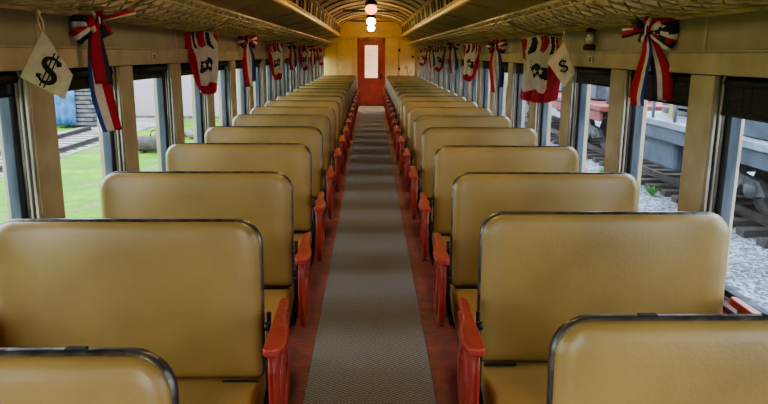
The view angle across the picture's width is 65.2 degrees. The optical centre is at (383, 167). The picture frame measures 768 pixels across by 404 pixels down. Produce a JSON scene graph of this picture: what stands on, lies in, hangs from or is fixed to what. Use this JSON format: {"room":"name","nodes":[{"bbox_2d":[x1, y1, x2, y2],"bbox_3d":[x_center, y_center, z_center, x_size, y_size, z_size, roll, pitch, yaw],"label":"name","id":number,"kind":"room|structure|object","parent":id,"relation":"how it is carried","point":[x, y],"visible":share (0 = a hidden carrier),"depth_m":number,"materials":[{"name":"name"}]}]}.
{"room":"vehicle interior","nodes":[
{"label":"vehicle interior","id":0,"kind":"room"},
{"bbox_2d":[0,0,324,219],"bbox_3d":[-1.675,-1.132,8.708,0.190,2.150,20.000,0,11,-1],"label":"wall","id":1,"kind":"structure","parent":0,"point":[129,45],"depth_m":3.44,"materials":[{"name":"paint"}]},
{"bbox_2d":[0,71,27,218],"bbox_3d":[-1.552,0.109,2.207,0.045,0.908,0.728,0,11,-1],"label":"window","id":2,"kind":"structure","parent":1,"relation":"in","point":[8,110],"depth_m":2.51,"materials":[{"name":"glass"}]},
{"bbox_2d":[0,72,18,97],"bbox_3d":[-1.517,-0.280,2.134,0.048,0.101,0.718,0,11,-1],"label":"window blind","id":3,"kind":"object","parent":2,"relation":"attached to","point":[6,78],"visible":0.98,"depth_m":2.42,"materials":[{"name":"fabric"}]},
{"bbox_2d":[69,67,115,174],"bbox_3d":[-1.572,-0.062,3.110,0.045,0.908,0.728,0,11,-1],"label":"window","id":4,"kind":"structure","parent":1,"relation":"in","point":[108,137],"depth_m":3.43,"materials":[{"name":"grey metal"}]},
{"bbox_2d":[68,67,112,90],"bbox_3d":[-1.536,-0.449,3.038,0.048,0.106,0.718,0,11,-1],"label":"window blind","id":5,"kind":"object","parent":4,"relation":"attached to","point":[80,79],"visible":0.3,"depth_m":3.03,"materials":[{"name":"fabric"}]},
{"bbox_2d":[132,64,168,170],"bbox_3d":[-1.591,-0.234,4.014,0.045,0.908,0.728,0,11,-1],"label":"window","id":6,"kind":"structure","parent":1,"relation":"in","point":[161,96],"depth_m":4.32,"materials":[{"name":"grey metal"}]},
{"bbox_2d":[132,64,167,80],"bbox_3d":[-1.556,-0.629,3.940,0.048,0.091,0.718,0,11,-1],"label":"window blind","id":7,"kind":"object","parent":6,"relation":"attached to","point":[141,72],"visible":0.8,"depth_m":3.96,"materials":[{"name":"fabric"}]},
{"bbox_2d":[0,0,335,48],"bbox_3d":[-1.412,-1.788,8.335,0.378,0.244,19.500,0,11,-1],"label":"luggage rack","id":8,"kind":"object","parent":1,"relation":"attached to","point":[31,5],"visible":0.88,"depth_m":3.80,"materials":[{"name":"paint"}]},
{"bbox_2d":[20,9,72,99],"bbox_3d":[-1.273,-0.424,2.249,0.188,0.334,0.030,-1,11,-7],"label":"bag","id":9,"kind":"object","parent":8,"relation":"hanging from","point":[45,68],"visible":1,"depth_m":2.25,"materials":[{"name":"fabric"}]},
{"bbox_2d":[69,5,135,131],"bbox_3d":[-1.358,-0.487,2.949,0.314,0.613,0.073,-9,14,-40],"label":"bow","id":10,"kind":"object","parent":8,"relation":"hanging from","point":[92,27],"visible":0.88,"depth_m":2.90,"materials":[{"name":"red fabric"}]},
{"bbox_2d":[184,30,217,94],"bbox_3d":[-1.439,-0.826,4.719,0.050,0.504,0.366,8,13,33],"label":"flag","id":11,"kind":"object","parent":8,"relation":"hanging from","point":[202,45],"visible":0.99,"depth_m":4.74,"materials":[{"name":"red fabric"}]},
{"bbox_2d":[237,35,256,86],"bbox_3d":[-1.447,-1.143,6.400,0.231,0.551,0.077,-9,14,-41],"label":"bow","id":12,"kind":"object","parent":8,"relation":"hanging from","point":[249,42],"visible":0.97,"depth_m":6.39,"materials":[{"name":"red fabric"}]},
{"bbox_2d":[266,42,282,79],"bbox_3d":[-1.517,-1.477,8.303,0.050,0.524,0.346,8,13,33],"label":"flag","id":13,"kind":"object","parent":8,"relation":"hanging from","point":[275,50],"visible":1,"depth_m":8.32,"materials":[{"name":"red fabric"}]},
{"bbox_2d":[286,41,297,69],"bbox_3d":[-1.526,-1.875,9.986,0.221,0.483,0.074,-9,14,-41],"label":"bow","id":14,"kind":"object","parent":8,"relation":"hanging from","point":[292,55],"visible":0.86,"depth_m":9.98,"materials":[{"name":"red fabric"}]},
{"bbox_2d":[298,45,307,70],"bbox_3d":[-1.592,-2.161,11.775,0.050,0.504,0.326,8,13,33],"label":"flag","id":15,"kind":"object","parent":8,"relation":"hanging from","point":[302,49],"visible":1,"depth_m":11.78,"materials":[{"name":"red fabric"}]},
{"bbox_2d":[308,45,315,66],"bbox_3d":[-1.600,-2.505,13.422,0.221,0.483,0.074,-9,14,-41],"label":"bow","id":16,"kind":"object","parent":8,"relation":"hanging from","point":[312,48],"visible":0.98,"depth_m":13.41,"materials":[{"name":"red fabric"}]},
{"bbox_2d":[316,48,323,65],"bbox_3d":[-1.675,-2.898,15.609,0.050,0.464,0.346,8,13,33],"label":"flag","id":17,"kind":"object","parent":8,"relation":"hanging from","point":[320,51],"visible":0.98,"depth_m":15.63,"materials":[{"name":"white fabric"}]},
{"bbox_2d":[181,63,192,75],"bbox_3d":[-1.576,-0.798,4.844,0.048,0.096,0.718,0,11,-1],"label":"window blind","id":18,"kind":"object","parent":1,"relation":"attached to","point":[185,67],"visible":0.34,"depth_m":4.76,"materials":[{"name":"fabric"}]},
{"bbox_2d":[194,80,203,142],"bbox_3d":[-1.611,-0.406,4.918,0.045,0.908,0.728,0,11,-1],"label":"window","id":19,"kind":"structure","parent":1,"relation":"in","point":[198,99],"depth_m":5.23,"materials":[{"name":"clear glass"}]},
{"bbox_2d":[218,61,227,125],"bbox_3d":[-1.630,-0.578,5.821,0.045,0.908,0.728,0,11,-1],"label":"window","id":20,"kind":"structure","parent":1,"relation":"in","point":[222,72],"depth_m":6.12,"materials":[{"name":"clear glass"}]},
{"bbox_2d":[235,60,245,113],"bbox_3d":[-1.650,-0.750,6.725,0.045,0.908,0.728,0,11,-1],"label":"window","id":21,"kind":"structure","parent":1,"relation":"in","point":[242,85],"depth_m":7.03,"materials":[{"name":"clear glass"}]},
{"bbox_2d":[255,59,259,106],"bbox_3d":[-1.670,-0.922,7.628,0.045,0.908,0.728,0,11,-1],"label":"window","id":22,"kind":"structure","parent":1,"relation":"in","point":[257,89],"depth_m":7.92,"materials":[{"name":"clear glass"}]},
{"bbox_2d":[267,65,270,100],"bbox_3d":[-1.689,-1.093,8.532,0.045,0.908,0.728,0,11,-1],"label":"window","id":23,"kind":"structure","parent":1,"relation":"in","point":[268,66],"depth_m":8.83,"materials":[{"name":"clear glass"}]},
{"bbox_2d":[198,0,336,39],"bbox_3d":[-1.389,-2.093,8.532,0.450,0.173,20.000,0,11,-1],"label":"ceiling","id":24,"kind":"structure","parent":0,"point":[270,11],"depth_m":7.49,"materials":[{"name":"paint"}]},
{"bbox_2d":[288,0,341,33],"bbox_3d":[-1.116,-2.345,8.551,0.075,0.320,20.120,0,11,-1],"label":"wall","id":25,"kind":"structure","parent":0,"point":[312,7],"depth_m":10.58,"materials":[{"name":"paint"}]},
{"bbox_2d":[273,0,340,36],"bbox_3d":[-1.151,-2.189,8.518,0.085,0.095,20.000,0,11,-1],"label":"trim","id":26,"kind":"structure","parent":25,"relation":"attached to","point":[287,4],"depth_m":8.23,"materials":[{"name":"paint"}]},
{"bbox_2d":[324,18,416,87],"bbox_3d":[-0.403,-3.326,18.561,3.200,2.800,0.120,0,11,-1],"label":"wall","id":27,"kind":"structure","parent":0,"point":[391,43],"depth_m":18.41,"materials":[{"name":"wood"}]},
{"bbox_2d":[336,39,353,74],"bbox_3d":[-1.198,-2.970,18.535,0.530,2.000,0.029,0,11,-1],"label":"wall panel","id":28,"kind":"object","parent":27,"relation":"attached to","point":[344,47],"visible":0.6,"depth_m":18.43,"materials":[{"name":"paint"}]},
{"bbox_2d":[338,34,402,37],"bbox_3d":[-0.395,-4.042,18.313,2.000,0.100,0.100,0,11,-1],"label":"trim","id":29,"kind":"structure","parent":27,"relation":"attached to","point":[342,35],"depth_m":18.31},
{"bbox_2d":[360,41,381,104],"bbox_3d":[-0.399,-2.930,18.563,0.788,2.018,0.115,0,11,-1],"label":"door","id":30,"kind":"structure","parent":27,"relation":"in","point":[370,51],"depth_m":18.58,"materials":[{"name":"red paint"}]},
{"bbox_2d":[357,38,384,104],"bbox_3d":[-0.398,-2.961,18.551,0.850,2.054,0.033,0,11,-1],"label":"door frame","id":31,"kind":"structure","parent":27,"relation":"attached to","point":[358,39],"depth_m":18.47,"materials":[{"name":"red paint"}]},
{"bbox_2d":[398,39,415,75],"bbox_3d":[0.707,-2.961,18.555,0.560,2.000,0.074,0,11,-1],"label":"wall panel","id":32,"kind":"object","parent":27,"relation":"attached to","point":[406,53],"visible":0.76,"depth_m":18.49,"materials":[{"name":"paint"}]},
{"bbox_2d":[315,0,426,24],"bbox_3d":[-0.181,-2.581,8.465,1.860,0.272,20.000,0,11,-1],"label":"ceiling","id":33,"kind":"structure","parent":0,"point":[406,8],"depth_m":13.29,"materials":[{"name":"paint"}]},
{"bbox_2d":[365,0,376,14],"bbox_3d":[-0.206,-2.688,9.615,0.200,0.472,0.200,0,11,-1],"label":"ceiling lamp","id":34,"kind":"object","parent":33,"relation":"hanging from","point":[370,9],"visible":1,"depth_m":9.57,"materials":[{"name":"white glass"}]},
{"bbox_2d":[289,112,458,403],"bbox_3d":[-0.200,-0.022,9.002,3.200,0.120,20.100,0,11,-1],"label":"floor","id":35,"kind":"structure","parent":0,"point":[442,346],"depth_m":3.78,"materials":[{"name":"red paint"}]},
{"bbox_2d":[0,346,178,403],"bbox_3d":[-0.837,0.882,1.126,1.089,1.036,0.642,0,11,-1],"label":"seat","id":36,"kind":"object","parent":35,"relation":"on","point":[69,374],"visible":1,"depth_m":1.13,"materials":[{"name":"leather"}]},
{"bbox_2d":[0,218,289,403],"bbox_3d":[-0.853,0.724,1.961,1.089,1.033,0.642,0,11,-1],"label":"seat","id":37,"kind":"object","parent":35,"relation":"on","point":[189,293],"visible":0.9,"depth_m":2.06,"materials":[{"name":"beige leather"}]},
{"bbox_2d":[176,372,265,403],"bbox_3d":[-0.890,0.854,1.988,0.915,0.167,0.636,0,11,-1],"label":"seat cushion","id":38,"kind":"object","parent":37,"relation":"on","point":[216,388],"depth_m":2.08,"materials":[{"name":"leather"}]},
{"bbox_2d":[100,171,311,341],"bbox_3d":[-0.874,0.571,2.766,1.089,1.033,0.642,0,11,-1],"label":"seat","id":39,"kind":"object","parent":35,"relation":"on","point":[264,199],"visible":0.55,"depth_m":2.90,"materials":[{"name":"beige leather"}]},
{"bbox_2d":[264,283,293,341],"bbox_3d":[-0.911,0.701,2.793,0.915,0.167,0.636,0,11,-1],"label":"seat cushion","id":40,"kind":"object","parent":39,"relation":"on","point":[273,292],"depth_m":2.90,"materials":[{"name":"leather"}]},
{"bbox_2d":[165,143,325,327],"bbox_3d":[-0.894,0.402,3.658,1.089,1.033,0.658,0,11,-1],"label":"seat","id":41,"kind":"object","parent":35,"relation":"on","point":[294,160],"visible":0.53,"depth_m":3.82,"materials":[{"name":"beige leather"}]},
{"bbox_2d":[294,231,311,248],"bbox_3d":[-0.930,0.533,3.677,0.915,0.167,0.636,0,11,-1],"label":"seat cushion","id":42,"kind":"object","parent":41,"relation":"on","point":[298,235],"depth_m":3.84,"materials":[{"name":"leather"}]},
{"bbox_2d":[204,126,334,265],"bbox_3d":[-0.913,0.228,4.574,1.089,1.033,0.642,0,11,-1],"label":"seat","id":43,"kind":"object","parent":35,"relation":"on","point":[311,137],"visible":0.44,"depth_m":4.71,"materials":[{"name":"beige leather"}]},
{"bbox_2d":[232,114,341,213],"bbox_3d":[-0.930,0.052,5.497,1.089,1.033,0.642,0,11,-1],"label":"seat","id":44,"kind":"object","parent":35,"relation":"on","point":[322,122],"visible":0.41,"depth_m":5.63,"materials":[{"name":"beige leather"}]},
{"bbox_2d":[323,177,327,201],"bbox_3d":[-0.967,0.182,5.524,0.915,0.167,0.636,0,11,-1],"label":"seat cushion","id":45,"kind":"object","parent":44,"relation":"on","point":[323,177],"depth_m":5.36,"materials":[{"name":"leather"}]},
{"bbox_2d":[250,106,344,172],"bbox_3d":[-0.952,-0.113,6.366,1.089,1.033,0.642,0,11,-1],"label":"seat","id":46,"kind":"object","parent":35,"relation":"on","point":[329,112],"visible":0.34,"depth_m":6.48,"materials":[{"name":"beige leather"}]},
{"bbox_2d":[265,100,348,184],"bbox_3d":[-0.967,-0.279,7.235,1.089,1.033,0.642,0,11,-1],"label":"seat","id":47,"kind":"object","parent":35,"relation":"on","point":[335,105],"visible":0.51,"depth_m":7.34,"materials":[{"name":"beige leather"}]},
{"bbox_2d":[276,95,350,147],"bbox_3d":[-0.986,-0.444,8.105,1.089,1.033,0.642,0,11,-1],"label":"seat","id":48,"kind":"object","parent":35,"relation":"on","point":[338,99],"visible":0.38,"depth_m":8.22,"materials":[{"name":"beige leather"}]},
{"bbox_2d":[286,91,352,138],"bbox_3d":[-1.001,-0.609,8.974,1.089,1.033,0.642,0,11,-1],"label":"seat","id":49,"kind":"object","parent":35,"relation":"on","point":[341,94],"visible":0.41,"depth_m":9.10,"materials":[{"name":"beige leather"}]},
{"bbox_2d":[293,88,354,130],"bbox_3d":[-1.021,-0.774,9.843,1.089,1.033,0.642,0,11,-1],"label":"seat","id":50,"kind":"object","parent":35,"relation":"on","point":[343,90],"visible":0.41,"depth_m":9.96,"materials":[{"name":"beige leather"}]},
{"bbox_2d":[299,85,355,123],"bbox_3d":[-1.046,-0.940,10.712,1.089,1.033,0.642,0,11,-1],"label":"seat","id":51,"kind":"object","parent":35,"relation":"on","point":[302,86],"visible":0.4,"depth_m":10.84,"materials":[{"name":"beige leather"}]},
{"bbox_2d":[305,83,356,119],"bbox_3d":[-1.063,-1.105,11.581,1.089,1.033,0.642,0,11,-1],"label":"seat","id":52,"kind":"object","parent":35,"relation":"on","point":[323,84],"visible":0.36,"depth_m":11.69,"materials":[{"name":"beige leather"}]},
{"bbox_2d":[309,81,357,114],"bbox_3d":[-1.083,-1.270,12.451,1.089,1.033,0.642,0,11,-1],"label":"seat","id":53,"kind":"object","parent":35,"relation":"on","point":[348,82],"visible":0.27,"depth_m":12.57,"materials":[{"name":"beige leather"}]},
{"bbox_2d":[314,79,358,110],"bbox_3d":[-1.098,-1.435,13.320,1.089,1.033,0.642,0,11,-1],"label":"seat","id":54,"kind":"object","parent":35,"relation":"on","point":[352,81],"visible":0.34,"depth_m":13.44,"materials":[{"name":"beige leather"}]},
{"bbox_2d":[303,112,436,403],"bbox_3d":[-0.176,0.113,7.934,0.620,0.011,17.950,0,11,-1],"label":"carpet","id":55,"kind":"object","parent":35,"relation":"on","point":[370,345],"visible":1,"depth_m":3.87,"materials":[{"name":"carpet"}]},
{"bbox_2d":[357,106,385,111],"bbox_3d":[-0.389,-1.757,17.760,2.800,0.014,2.000,0,11,-1],"label":"mat","id":56,"kind":"object","parent":35,"relation":"on","point":[361,108],"visible":0.29,"depth_m":17.44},
{"bbox_2d":[383,78,424,107],"bbox_3d":[0.517,-1.596,14.225,1.089,1.033,0.642,0,11,-1],"label":"seat","id":57,"kind":"object","parent":35,"relation":"on","point":[384,92],"visible":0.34,"depth_m":14.34,"materials":[{"name":"leather"}]},
{"bbox_2d":[384,80,428,110],"bbox_3d":[0.539,-1.431,13.356,1.089,1.033,0.642,0,11,-1],"label":"seat","id":58,"kind":"object","parent":35,"relation":"on","point":[390,81],"visible":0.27,"depth_m":13.47,"materials":[{"name":"leather"}]},
{"bbox_2d":[385,82,433,114],"bbox_3d":[0.561,-1.266,12.487,1.089,1.033,0.642,0,11,-1],"label":"seat","id":59,"kind":"object","parent":35,"relation":"on","point":[392,83],"visible":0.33,"depth_m":12.59,"materials":[{"name":"leather"}]},
{"bbox_2d":[386,84,437,119],"bbox_3d":[0.578,-1.101,11.618,1.089,1.033,0.642,0,11,-1],"label":"seat","id":60,"kind":"object","parent":35,"relation":"on","point":[393,85],"visible":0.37,"depth_m":11.73,"materials":[{"name":"leather"}]},
{"bbox_2d":[387,86,443,124],"bbox_3d":[0.597,-0.935,10.749,1.089,1.033,0.642,0,11,-1],"label":"seat","id":61,"kind":"object","parent":35,"relation":"on","point":[396,87],"visible":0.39,"depth_m":10.86,"materials":[{"name":"leather"}]},
{"bbox_2d":[389,89,449,131],"bbox_3d":[0.618,-0.770,9.880,1.089,1.033,0.642,0,11,-1],"label":"seat","id":62,"kind":"object","parent":35,"relation":"on","point":[398,91],"visible":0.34,"depth_m":10.00,"materials":[{"name":"leather"}]},
{"bbox_2d":[390,92,457,138],"bbox_3d":[0.636,-0.605,9.010,1.089,1.033,0.642,0,11,-1],"label":"seat","id":63,"kind":"object","parent":35,"relation":"on","point":[402,94],"visible":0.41,"depth_m":9.12,"materials":[{"name":"leather"}]},
{"bbox_2d":[392,96,466,162],"bbox_3d":[0.649,-0.439,8.141,1.089,1.033,0.642,0,11,-1],"label":"seat","id":64,"kind":"object","parent":35,"relation":"on","point":[403,100],"visible":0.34,"depth_m":8.25,"materials":[{"name":"leather"}]},
{"bbox_2d":[395,101,477,187],"bbox_3d":[0.668,-0.274,7.272,1.089,1.033,0.642,0,11,-1],"label":"seat","id":65,"kind":"object","parent":35,"relation":"on","point":[408,105],"visible":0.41,"depth_m":7.38,"materials":[{"name":"leather"}]},
{"bbox_2d":[398,107,492,208],"bbox_3d":[0.689,-0.109,6.402,1.089,1.033,0.642,0,11,-1],"label":"seat","id":66,"kind":"object","parent":35,"relation":"on","point":[415,112],"visible":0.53,"depth_m":6.51,"materials":[{"name":"leather"}]},
{"bbox_2d":[403,115,511,220],"bbox_3d":[0.713,0.057,5.533,1.089,1.033,0.642,0,11,-1],"label":"seat","id":67,"kind":"object","parent":35,"relation":"on","point":[421,123],"visible":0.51,"depth_m":5.64,"materials":[{"name":"leather"}]},
{"bbox_2d":[409,127,537,265],"bbox_3d":[0.731,0.232,4.610,1.089,1.033,0.642,0,11,-1],"label":"seat","id":68,"kind":"object","parent":35,"relation":"on","point":[433,138],"visible":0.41,"depth_m":4.74,"materials":[{"name":"leather"}]},
{"bbox_2d":[428,200,432,232],"bbox_3d":[0.766,0.362,4.639,0.915,0.167,0.636,0,11,-1],"label":"seat cushion","id":69,"kind":"object","parent":68,"relation":"on","point":[428,200],"depth_m":4.35,"materials":[{"name":"leather"}]},
{"bbox_2d":[418,145,579,327],"bbox_3d":[0.749,0.408,3.687,1.089,1.033,0.642,0,11,-1],"label":"seat","id":70,"kind":"object","parent":35,"relation":"on","point":[450,161],"visible":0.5,"depth_m":3.79,"materials":[{"name":"leather"}]},
{"bbox_2d":[432,232,449,248],"bbox_3d":[0.784,0.538,3.715,0.915,0.167,0.636,0,11,-1],"label":"seat cushion","id":71,"kind":"object","parent":70,"relation":"on","point":[445,235],"depth_m":3.85,"materials":[{"name":"leather"}]},
{"bbox_2d":[433,172,639,345],"bbox_3d":[0.766,0.576,2.803,1.089,1.033,0.642,0,11,-1],"label":"seat","id":72,"kind":"object","parent":35,"relation":"on","point":[475,196],"visible":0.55,"depth_m":2.93,"materials":[{"name":"leather"}]},
{"bbox_2d":[450,283,477,336],"bbox_3d":[0.801,0.706,2.831,0.915,0.167,0.636,0,11,-1],"label":"seat cushion","id":73,"kind":"object","parent":72,"relation":"on","point":[469,291],"depth_m":2.91,"materials":[{"name":"leather"}]},
{"bbox_2d":[457,211,761,403],"bbox_3d":[0.787,0.725,2.018,1.089,1.033,0.684,0,11,-1],"label":"seat","id":74,"kind":"object","parent":35,"relation":"on","point":[538,271],"visible":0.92,"depth_m":2.20,"materials":[{"name":"leather"}]},
{"bbox_2d":[481,361,547,403],"bbox_3d":[0.823,0.859,2.026,0.915,0.167,0.636,0,11,-1],"label":"seat cushion","id":75,"kind":"object","parent":74,"relation":"on","point":[502,382],"depth_m":2.14,"materials":[{"name":"leather"}]},
{"bbox_2d":[546,312,767,403],"bbox_3d":[0.803,0.886,1.162,1.089,1.036,0.642,0,11,-1],"label":"seat","id":76,"kind":"object","parent":35,"relation":"on","point":[639,358],"visible":1,"depth_m":1.31,"materials":[{"name":"leather"}]},
{"bbox_2d":[400,0,455,33],"bbox_3d":[0.749,-2.340,8.592,0.075,0.320,20.120,0,11,-1],"label":"wall","id":77,"kind":"structure","parent":0,"point":[429,8],"depth_m":10.49,"materials":[{"name":"paint"}]},
{"bbox_2d":[401,0,471,36],"bbox_3d":[0.784,-2.184,8.562,0.085,0.095,20.000,0,11,-1],"label":"trim","id":78,"kind":"structure","parent":77,"relation":"attached to","point":[456,4],"depth_m":8.04,"materials":[{"name":"paint"}]},
{"bbox_2d":[404,0,551,39],"bbox_3d":[1.021,-2.087,8.585,0.450,0.173,20.000,0,11,-1],"label":"ceiling","id":79,"kind":"structure","parent":0,"point":[475,11],"depth_m":7.24,"materials":[{"name":"paint"}]},
{"bbox_2d":[416,0,767,281],"bbox_3d":[1.293,-1.130,8.806,0.190,2.150,20.065,0,11,-1],"label":"wall","id":80,"kind":"structure","parent":0,"point":[713,49],"depth_m":3.12,"materials":[{"name":"paint"}]},
{"bbox_2d":[483,69,488,107],"bbox_3d":[1.339,-0.880,7.518,0.045,0.908,0.708,0,11,-1],"label":"window","id":81,"kind":"structure","parent":80,"relation":"in","point":[486,79],"depth_m":7.81,"materials":[{"name":"clear glass"}]},
{"bbox_2d":[498,62,508,115],"bbox_3d":[1.358,-0.712,6.634,0.045,0.908,0.708,0,11,-1],"label":"window","id":82,"kind":"structure","parent":80,"relation":"in","point":[500,94],"depth_m":6.94,"materials":[{"name":"clear glass"}]},
{"bbox_2d":[516,63,523,126],"bbox_3d":[1.377,-0.543,5.750,0.045,0.908,0.708,0,11,-1],"label":"window","id":83,"kind":"structure","parent":80,"relation":"in","point":[520,76],"depth_m":6.05,"materials":[{"name":"clear glass"}]},
{"bbox_2d":[540,102,548,145],"bbox_3d":[1.396,-0.375,4.866,0.045,0.908,0.708,0,11,-1],"label":"window","id":84,"kind":"structure","parent":80,"relation":"in","point":[544,115],"depth_m":5.18,"materials":[{"name":"clear glass"}]},
{"bbox_2d":[406,0,767,51],"bbox_3d":[1.051,-1.782,8.389,0.378,0.244,19.500,0,11,-1],"label":"luggage rack","id":85,"kind":"object","parent":80,"relation":"attached to","point":[748,5],"visible":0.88,"depth_m":3.53,"materials":[{"name":"paint"}]},
{"bbox_2d":[419,47,427,65],"bbox_3d":[1.004,-2.812,15.177,0.056,0.464,0.342,-7,13,-35],"label":"flag","id":86,"kind":"object","parent":85,"relation":"hanging from","point":[423,51],"visible":0.98,"depth_m":15.19,"materials":[{"name":"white fabric"}]},
{"bbox_2d":[427,46,434,67],"bbox_3d":[1.030,-2.408,12.991,0.221,0.483,0.074,9,14,38],"label":"bow","id":87,"kind":"object","parent":85,"relation":"hanging from","point":[430,48],"visible":0.87,"depth_m":12.98,"materials":[{"name":"red fabric"}]},
{"bbox_2d":[435,45,445,71],"bbox_3d":[1.083,-2.102,11.529,0.058,0.504,0.322,-7,13,-36],"label":"flag","id":88,"kind":"object","parent":85,"relation":"hanging from","point":[440,50],"visible":0.99,"depth_m":11.54,"materials":[{"name":"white fabric"}]},
{"bbox_2d":[446,42,459,72],"bbox_3d":[1.102,-1.778,9.629,0.231,0.505,0.077,9,14,38],"label":"bow","id":89,"kind":"object","parent":85,"relation":"hanging from","point":[453,47],"visible":0.89,"depth_m":9.62,"materials":[{"name":"red fabric"}]},
{"bbox_2d":[463,43,480,81],"bbox_3d":[1.161,-1.390,7.899,0.056,0.504,0.342,-7,13,-35],"label":"flag","id":90,"kind":"object","parent":85,"relation":"hanging from","point":[472,51],"visible":0.99,"depth_m":7.91,"materials":[{"name":"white fabric"}]},
{"bbox_2d":[486,39,506,92],"bbox_3d":[1.174,-1.075,6.324,0.231,0.551,0.077,9,14,38],"label":"bow","id":91,"kind":"object","parent":85,"relation":"hanging from","point":[496,79],"visible":1,"depth_m":6.31,"materials":[{"name":"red fabric"}]},
{"bbox_2d":[520,35,559,102],"bbox_3d":[1.232,-0.771,4.692,0.059,0.524,0.442,-8,13,-36],"label":"flag","id":92,"kind":"object","parent":85,"relation":"hanging from","point":[540,84],"visible":0.84,"depth_m":4.71,"materials":[{"name":"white fabric"}]},
{"bbox_2d":[547,31,574,86],"bbox_3d":[1.132,-0.695,3.823,0.176,0.357,0.029,1,11,4],"label":"bag","id":93,"kind":"object","parent":85,"relation":"hanging from","point":[560,63],"visible":1,"depth_m":3.82,"materials":[{"name":"fabric"}]},
{"bbox_2d":[583,28,595,49],"bbox_3d":[1.308,-0.839,3.807,0.080,0.178,0.080,0,11,-1],"label":"lantern","id":94,"kind":"object","parent":85,"relation":"hanging from","point":[589,39],"visible":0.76,"depth_m":3.79,"materials":[{"name":"glass"}]},
{"bbox_2d":[621,16,679,105],"bbox_3d":[1.264,-0.513,2.875,0.270,0.428,0.076,8,13,35],"label":"bow","id":95,"kind":"object","parent":85,"relation":"hanging from","point":[664,32],"visible":0.95,"depth_m":2.85,"materials":[{"name":"red fabric"}]},
{"bbox_2d":[575,67,609,171],"bbox_3d":[1.415,-0.207,3.982,0.045,0.908,0.708,0,11,-1],"label":"window","id":96,"kind":"structure","parent":80,"relation":"in","point":[582,96],"depth_m":4.28,"materials":[{"name":"grey metal"}]},
{"bbox_2d":[576,67,610,86],"bbox_3d":[1.385,-0.594,3.908,0.048,0.106,0.698,0,11,-1],"label":"window blind","id":97,"kind":"object","parent":96,"relation":"attached to","point":[592,76],"visible":0.85,"depth_m":3.90,"materials":[{"name":"fabric"}]},
{"bbox_2d":[627,70,690,178],"bbox_3d":[1.434,-0.039,3.098,0.045,0.908,0.708,0,11,-1],"label":"window","id":98,"kind":"structure","parent":80,"relation":"in","point":[637,111],"depth_m":3.39,"materials":[{"name":"grey metal"}]},
{"bbox_2d":[629,71,690,106],"bbox_3d":[1.404,-0.407,3.028,0.048,0.146,0.698,0,11,-1],"label":"window blind","id":99,"kind":"object","parent":98,"relation":"attached to","point":[681,82],"visible":0.4,"depth_m":2.84,"materials":[{"name":"fabric"}]},
{"bbox_2d":[723,296,736,313],"bbox_3d":[1.254,-0.665,8.860,0.064,0.020,20.000,0,11,-1],"label":"sill","id":100,"kind":"structure","parent":80,"relation":"attached to","point":[727,307],"depth_m":2.39,"materials":[{"name":"paint"}]},
{"bbox_2d":[714,76,767,312],"bbox_3d":[1.453,0.129,2.215,0.045,0.908,0.708,0,11,-1],"label":"window","id":101,"kind":"structure","parent":80,"relation":"in","point":[732,125],"depth_m":2.50,"materials":[{"name":"grey metal"}]},
{"bbox_2d":[720,77,767,122],"bbox_3d":[1.423,-0.234,2.145,0.048,0.156,0.698,0,11,-1],"label":"window blind","id":102,"kind":"object","parent":101,"relation":"attached to","point":[744,98],"visible":1,"depth_m":2.32,"materials":[{"name":"fabric"}]},
{"label":"outside","id":103,"kind":"structure","parent":0,"visible":0},
{"bbox_2d":[0,119,218,223],"bbox_3d":[-40.649,-2.815,29.129,80.000,0.300,120.000,0,11,-1],"label":"grass","id":104,"kind":"structure","parent":103,"point":[81,172],"depth_m":13.61,"materials":[{"name":"plant"}]},
{"bbox_2d":[54,88,97,126],"bbox_3d":[-11.663,-2.505,23.044,1.701,1.660,1.899,0,11,-1],"label":"stack","id":105,"kind":"object","parent":104,"relation":"on","point":[77,108],"visible":0.37,"depth_m":22.27,"materials":[{"name":"blue"}]},
{"bbox_2d":[0,118,154,177],"bbox_3d":[-9.936,-0.092,15.040,2.600,0.030,90.000,0,11,-1],"label":"track bed","id":106,"kind":"object","parent":104,"relation":"on","point":[142,123],"depth_m":20.73,"materials":[{"name":"gravel"}]},
{"bbox_2d":[0,126,98,175],"bbox_3d":[-9.435,2.479,1.183,2.110,0.178,41.800,0,11,-1],"label":"railway track","id":107,"kind":"object","parent":106,"relation":"on","point":[71,146],"visible":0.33,"depth_m":18.82,"materials":[{"name":"metal"}]},
{"bbox_2d":[137,130,156,153],"bbox_3d":[-6.452,-0.765,17.023,1.150,0.660,0.460,0,11,-1],"label":"tank","id":108,"kind":"object","parent":104,"relation":"on","point":[145,143],"visible":0.36,"depth_m":16.84,"materials":[{"name":"metal"}]},
{"bbox_2d":[134,69,238,118],"bbox_3d":[-7.143,-6.112,29.227,7.820,6.600,8.600,0,11,-1],"label":"warehouse","id":109,"kind":"structure","parent":104,"relation":"on","point":[143,89],"depth_m":25.71,"materials":[{"name":"paint"}]},
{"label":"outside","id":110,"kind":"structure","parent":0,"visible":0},
{"bbox_2d":[505,105,767,309],"bbox_3d":[44.330,-2.580,31.014,90.000,0.300,120.000,0,11,-1],"label":"gravel","id":111,"kind":"object","parent":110,"point":[747,267],"depth_m":8.50,"materials":[{"name":"gravel"}]},
{"bbox_2d":[505,106,767,248],"bbox_3d":[6.758,-0.616,17.847,2.618,0.260,75.000,0,11,-1],"label":"railway track","id":112,"kind":"object","parent":111,"relation":"on","point":[748,222],"visible":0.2,"depth_m":12.56,"materials":[{"name":"metal"}]},
{"bbox_2d":[506,82,669,149],"bbox_3d":[6.711,-2.649,20.208,2.840,2.843,11.300,0,11,-1],"label":"railcar","id":113,"kind":"object","parent":112,"relation":"on","point":[599,96],"visible":0.14,"depth_m":16.43,"materials":[{"name":"red metal"}]},
{"bbox_2d":[643,101,767,216],"bbox_3d":[6.972,-0.908,8.225,2.840,3.900,11.900,0,11,-1],"label":"railcar","id":114,"kind":"object","parent":112,"relation":"on","point":[665,128],"visible":0.27,"depth_m":11.14,"materials":[{"name":"metal"}]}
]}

